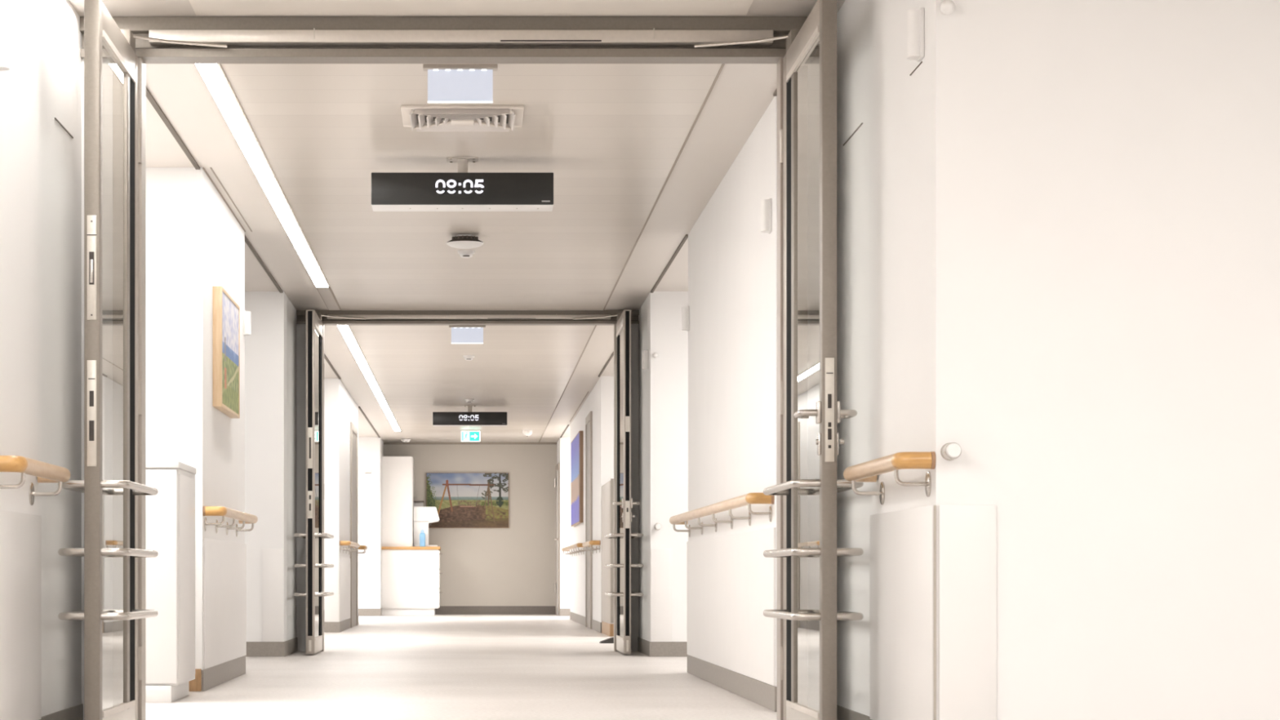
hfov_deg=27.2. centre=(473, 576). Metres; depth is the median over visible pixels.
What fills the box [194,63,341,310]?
recessed light
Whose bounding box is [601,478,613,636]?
cabinet
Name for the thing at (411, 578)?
base cabinet
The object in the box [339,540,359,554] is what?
wooden handrail
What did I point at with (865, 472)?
wooden handrail
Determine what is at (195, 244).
wall
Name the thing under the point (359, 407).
joint
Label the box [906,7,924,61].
wall sensor
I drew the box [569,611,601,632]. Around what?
baseboard
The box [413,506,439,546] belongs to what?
coffee machine
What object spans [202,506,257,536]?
wooden handrail
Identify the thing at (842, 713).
baseboard
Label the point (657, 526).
buffer
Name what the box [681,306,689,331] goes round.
wall sensor
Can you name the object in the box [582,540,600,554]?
wooden handrail
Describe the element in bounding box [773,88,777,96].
joint
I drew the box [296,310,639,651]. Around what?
door frame
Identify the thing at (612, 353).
joint
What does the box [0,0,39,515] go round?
wall
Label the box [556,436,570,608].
wall
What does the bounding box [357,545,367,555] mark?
wooden handrail
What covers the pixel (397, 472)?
cabinet
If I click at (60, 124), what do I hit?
wall slot
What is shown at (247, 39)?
door frame
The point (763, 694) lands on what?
baseboard
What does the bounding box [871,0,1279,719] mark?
wall
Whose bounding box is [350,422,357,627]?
door
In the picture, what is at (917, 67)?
wall slot
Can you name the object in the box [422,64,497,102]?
sign
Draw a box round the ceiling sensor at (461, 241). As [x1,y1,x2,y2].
[446,234,483,248]
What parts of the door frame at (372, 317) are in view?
panel, closer rail, panel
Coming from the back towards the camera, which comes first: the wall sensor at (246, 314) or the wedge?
the wedge
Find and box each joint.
[146,87,199,169]
[202,167,245,231]
[209,167,252,231]
[244,235,283,293]
[324,353,341,379]
[358,406,380,437]
[383,442,556,444]
[538,324,596,443]
[560,424,568,437]
[569,391,588,422]
[598,351,613,377]
[602,63,724,311]
[650,234,688,293]
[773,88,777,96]
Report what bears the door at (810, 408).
in the wall at (854, 17)
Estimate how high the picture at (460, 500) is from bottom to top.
0.822 m
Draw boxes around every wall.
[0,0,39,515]
[39,0,81,716]
[146,167,244,670]
[244,291,296,641]
[324,377,358,622]
[358,436,383,608]
[383,444,556,605]
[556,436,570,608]
[570,376,613,622]
[638,291,688,641]
[688,96,777,686]
[836,0,871,716]
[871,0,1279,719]
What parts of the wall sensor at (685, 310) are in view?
plate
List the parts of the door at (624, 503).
closer arm, lever handle, rail, rail, glass, lock plate, lock plate, lever handle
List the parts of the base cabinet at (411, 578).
drawer, drawer, drawer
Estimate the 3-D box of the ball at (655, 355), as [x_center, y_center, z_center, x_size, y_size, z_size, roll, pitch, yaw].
[1.275,-1.550,18.476,0.040,0.040,0.055,0,0,0]
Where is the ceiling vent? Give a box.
[400,105,524,131]
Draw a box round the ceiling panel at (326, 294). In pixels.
[316,287,339,310]
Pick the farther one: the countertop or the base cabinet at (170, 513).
the countertop
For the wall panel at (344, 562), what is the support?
attached to the wall at (340, 409)
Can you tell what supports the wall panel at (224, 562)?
attached to the wall at (195, 244)
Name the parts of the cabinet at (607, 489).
door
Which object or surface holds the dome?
attached to the ceiling
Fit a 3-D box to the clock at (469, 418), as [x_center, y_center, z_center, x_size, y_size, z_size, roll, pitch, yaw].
[-0.042,-1.877,30.772,0.864,0.238,0.240,0,0,0]
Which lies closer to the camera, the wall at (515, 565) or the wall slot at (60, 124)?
the wall slot at (60, 124)
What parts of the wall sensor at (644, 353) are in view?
plate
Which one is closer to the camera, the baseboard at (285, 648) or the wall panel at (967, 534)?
the wall panel at (967, 534)
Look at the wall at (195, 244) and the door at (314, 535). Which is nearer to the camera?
the wall at (195, 244)
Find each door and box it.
[57,0,226,719]
[293,309,365,653]
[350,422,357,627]
[553,462,559,615]
[573,309,643,653]
[585,411,592,629]
[694,0,863,719]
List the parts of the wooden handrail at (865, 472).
rail, wall plate, rail, wall plate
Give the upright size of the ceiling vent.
0.036 m
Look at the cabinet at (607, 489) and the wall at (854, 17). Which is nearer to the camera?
the wall at (854, 17)
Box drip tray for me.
[413,545,437,546]
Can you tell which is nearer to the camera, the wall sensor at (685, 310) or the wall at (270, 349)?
the wall sensor at (685, 310)
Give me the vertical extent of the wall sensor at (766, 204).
0.140 m
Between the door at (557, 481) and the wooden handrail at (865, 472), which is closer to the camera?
the wooden handrail at (865, 472)
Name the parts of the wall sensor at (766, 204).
plate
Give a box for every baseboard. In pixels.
[41,703,83,719]
[189,668,201,691]
[200,655,245,691]
[245,637,297,656]
[324,615,358,632]
[358,605,570,615]
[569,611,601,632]
[637,637,687,656]
[687,654,777,711]
[836,705,870,719]
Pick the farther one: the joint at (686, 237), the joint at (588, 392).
the joint at (588, 392)
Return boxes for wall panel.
[0,510,41,719]
[203,538,246,669]
[262,548,283,641]
[324,557,338,622]
[339,556,350,622]
[650,548,671,641]
[686,527,775,685]
[870,505,933,719]
[938,505,996,719]
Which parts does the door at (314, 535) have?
lock plate, glass, rail, rail, closer arm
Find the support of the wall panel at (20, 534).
attached to the wall at (19, 85)
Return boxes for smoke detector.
[400,439,410,442]
[457,249,475,257]
[462,355,474,359]
[464,398,474,402]
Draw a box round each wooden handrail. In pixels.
[0,455,70,505]
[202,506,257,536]
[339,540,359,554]
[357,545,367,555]
[561,542,585,556]
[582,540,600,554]
[669,492,773,537]
[843,451,935,504]
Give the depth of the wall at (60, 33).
8.95 m
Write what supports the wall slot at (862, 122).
attached to the wall at (854, 17)
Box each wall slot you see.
[54,117,73,137]
[843,122,862,146]
[909,61,922,75]
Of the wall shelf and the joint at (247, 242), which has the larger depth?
the wall shelf
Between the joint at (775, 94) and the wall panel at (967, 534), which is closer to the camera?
the wall panel at (967, 534)
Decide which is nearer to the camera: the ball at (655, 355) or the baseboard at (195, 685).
the baseboard at (195, 685)
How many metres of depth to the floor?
14.27 m
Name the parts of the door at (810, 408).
closer arm, rail, rail, lever handle, glass, lock plate, lever handle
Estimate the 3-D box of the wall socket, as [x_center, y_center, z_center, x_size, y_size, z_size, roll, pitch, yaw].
[-1.525,0.184,37.794,0.084,0.084,0.013,0,0,0]
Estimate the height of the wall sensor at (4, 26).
0.140 m
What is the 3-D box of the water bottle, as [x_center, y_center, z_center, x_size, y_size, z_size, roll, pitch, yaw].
[-0.745,-0.561,38.420,0.086,0.246,0.086,0,0,0]
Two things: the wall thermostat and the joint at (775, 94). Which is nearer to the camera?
the joint at (775, 94)
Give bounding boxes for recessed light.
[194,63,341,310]
[336,324,401,431]
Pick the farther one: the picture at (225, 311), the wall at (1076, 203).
the picture at (225, 311)
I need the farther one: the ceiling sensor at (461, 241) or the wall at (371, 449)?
the wall at (371, 449)
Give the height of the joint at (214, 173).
0.003 m
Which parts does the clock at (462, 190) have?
stem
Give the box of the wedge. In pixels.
[599,636,613,643]
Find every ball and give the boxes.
[653,352,658,358]
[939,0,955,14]
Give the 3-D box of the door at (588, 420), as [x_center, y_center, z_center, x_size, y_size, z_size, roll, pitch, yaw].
[1.264,-0.606,28.825,0.032,2.329,1.250,0,0,0]
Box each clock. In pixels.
[371,157,553,211]
[432,405,506,426]
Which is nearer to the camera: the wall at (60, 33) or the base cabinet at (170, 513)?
the wall at (60, 33)
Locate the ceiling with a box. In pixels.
[68,0,845,442]
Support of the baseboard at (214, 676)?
attached to the wall at (195, 244)
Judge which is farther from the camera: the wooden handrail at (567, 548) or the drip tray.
the drip tray
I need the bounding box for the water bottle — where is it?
[419,529,425,546]
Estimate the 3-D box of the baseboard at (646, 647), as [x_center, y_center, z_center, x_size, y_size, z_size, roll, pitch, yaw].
[2.417,0.507,19.300,2.366,0.104,1.612,0,0,0]
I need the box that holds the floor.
[146,614,777,719]
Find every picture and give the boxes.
[212,286,239,418]
[426,472,508,528]
[570,431,583,526]
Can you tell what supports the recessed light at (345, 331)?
in the ceiling
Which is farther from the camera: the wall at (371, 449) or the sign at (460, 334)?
the wall at (371, 449)
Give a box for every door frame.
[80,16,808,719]
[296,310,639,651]
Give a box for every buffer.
[653,523,661,529]
[940,442,961,460]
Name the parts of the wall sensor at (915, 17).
plate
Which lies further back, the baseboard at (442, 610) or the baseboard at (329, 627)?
the baseboard at (442, 610)
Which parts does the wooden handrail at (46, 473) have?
rail, wall plate, rail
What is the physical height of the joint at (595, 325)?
0.009 m
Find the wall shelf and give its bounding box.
[413,501,424,506]
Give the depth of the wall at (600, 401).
27.50 m
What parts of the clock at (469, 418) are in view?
stem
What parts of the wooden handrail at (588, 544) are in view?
rail, rail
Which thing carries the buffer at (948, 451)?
attached to the wall at (1076, 203)
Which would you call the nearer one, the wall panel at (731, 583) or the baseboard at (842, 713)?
the baseboard at (842, 713)
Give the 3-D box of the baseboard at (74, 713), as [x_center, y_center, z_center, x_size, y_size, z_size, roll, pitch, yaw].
[-2.499,0.507,9.100,2.201,0.104,1.312,0,0,0]
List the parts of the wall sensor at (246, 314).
plate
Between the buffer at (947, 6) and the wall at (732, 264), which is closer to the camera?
the buffer at (947, 6)
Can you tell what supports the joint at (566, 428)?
attached to the ceiling
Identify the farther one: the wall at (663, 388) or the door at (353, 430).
the door at (353, 430)
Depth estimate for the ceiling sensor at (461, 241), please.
15.35 m
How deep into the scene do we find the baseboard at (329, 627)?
26.59 m
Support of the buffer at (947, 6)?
attached to the wall at (1076, 203)
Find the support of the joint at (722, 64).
attached to the ceiling
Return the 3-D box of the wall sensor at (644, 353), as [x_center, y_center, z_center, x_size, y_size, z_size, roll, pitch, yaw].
[1.218,-1.540,18.750,0.044,0.140,0.072,0,0,0]
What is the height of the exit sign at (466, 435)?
0.161 m
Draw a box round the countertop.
[381,546,440,550]
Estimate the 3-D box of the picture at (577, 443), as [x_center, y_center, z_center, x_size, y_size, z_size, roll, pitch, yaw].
[1.247,-1.160,31.875,0.046,1.060,2.650,0,0,0]
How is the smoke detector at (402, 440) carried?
attached to the ceiling
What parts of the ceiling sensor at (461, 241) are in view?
dish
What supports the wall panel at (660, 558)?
attached to the wall at (663, 388)
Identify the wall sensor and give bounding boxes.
[0,21,9,71]
[243,310,251,335]
[641,349,648,369]
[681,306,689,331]
[760,198,772,233]
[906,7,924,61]
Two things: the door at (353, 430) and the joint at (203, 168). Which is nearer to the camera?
the joint at (203, 168)
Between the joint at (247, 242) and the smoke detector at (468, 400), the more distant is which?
the smoke detector at (468, 400)
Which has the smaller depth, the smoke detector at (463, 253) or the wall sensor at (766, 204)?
the wall sensor at (766, 204)
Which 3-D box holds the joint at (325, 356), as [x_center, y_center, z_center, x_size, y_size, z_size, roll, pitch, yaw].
[-1.347,-1.995,23.350,0.021,0.010,6.500,0,0,0]
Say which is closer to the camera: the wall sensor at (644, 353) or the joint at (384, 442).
the wall sensor at (644, 353)
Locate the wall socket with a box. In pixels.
[364,586,369,592]
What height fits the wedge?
0.084 m
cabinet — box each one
[146,461,196,702]
[382,456,413,546]
[382,549,442,615]
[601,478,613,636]
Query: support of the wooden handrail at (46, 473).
attached to the wall at (19, 85)
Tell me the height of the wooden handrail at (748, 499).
0.122 m
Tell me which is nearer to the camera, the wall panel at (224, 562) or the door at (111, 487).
the door at (111, 487)
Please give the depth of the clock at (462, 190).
12.49 m
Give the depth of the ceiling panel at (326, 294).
18.84 m
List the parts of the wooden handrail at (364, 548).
rail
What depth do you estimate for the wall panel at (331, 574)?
26.59 m
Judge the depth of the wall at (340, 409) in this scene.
26.60 m
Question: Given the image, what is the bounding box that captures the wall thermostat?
[364,468,371,473]
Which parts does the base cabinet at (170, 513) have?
panel, panel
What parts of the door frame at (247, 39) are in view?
panel, closer rail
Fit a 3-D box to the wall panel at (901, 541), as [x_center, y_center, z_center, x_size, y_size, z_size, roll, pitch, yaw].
[1.271,0.129,7.865,0.008,0.652,1.150,0,0,0]
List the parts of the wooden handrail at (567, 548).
rail, rail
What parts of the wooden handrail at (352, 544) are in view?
rail, rail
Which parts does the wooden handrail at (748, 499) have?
rail, wall plate, wall plate, rail, wall plate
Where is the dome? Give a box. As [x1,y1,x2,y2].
[522,430,532,436]
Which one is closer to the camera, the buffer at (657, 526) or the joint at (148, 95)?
the joint at (148, 95)
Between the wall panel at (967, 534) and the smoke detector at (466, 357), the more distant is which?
the smoke detector at (466, 357)
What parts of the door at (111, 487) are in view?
bolt lever, lock plate, glass, rail, rail, closer arm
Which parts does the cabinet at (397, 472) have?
door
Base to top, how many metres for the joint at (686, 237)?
0.010 m
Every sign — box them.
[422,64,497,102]
[448,324,485,343]
[460,430,480,441]
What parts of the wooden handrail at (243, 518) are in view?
wall plate, rail, wall plate, wall plate, rail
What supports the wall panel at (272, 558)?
attached to the wall at (270, 349)
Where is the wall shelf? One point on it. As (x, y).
(416, 504)
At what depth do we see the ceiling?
13.49 m
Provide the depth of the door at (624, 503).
18.78 m

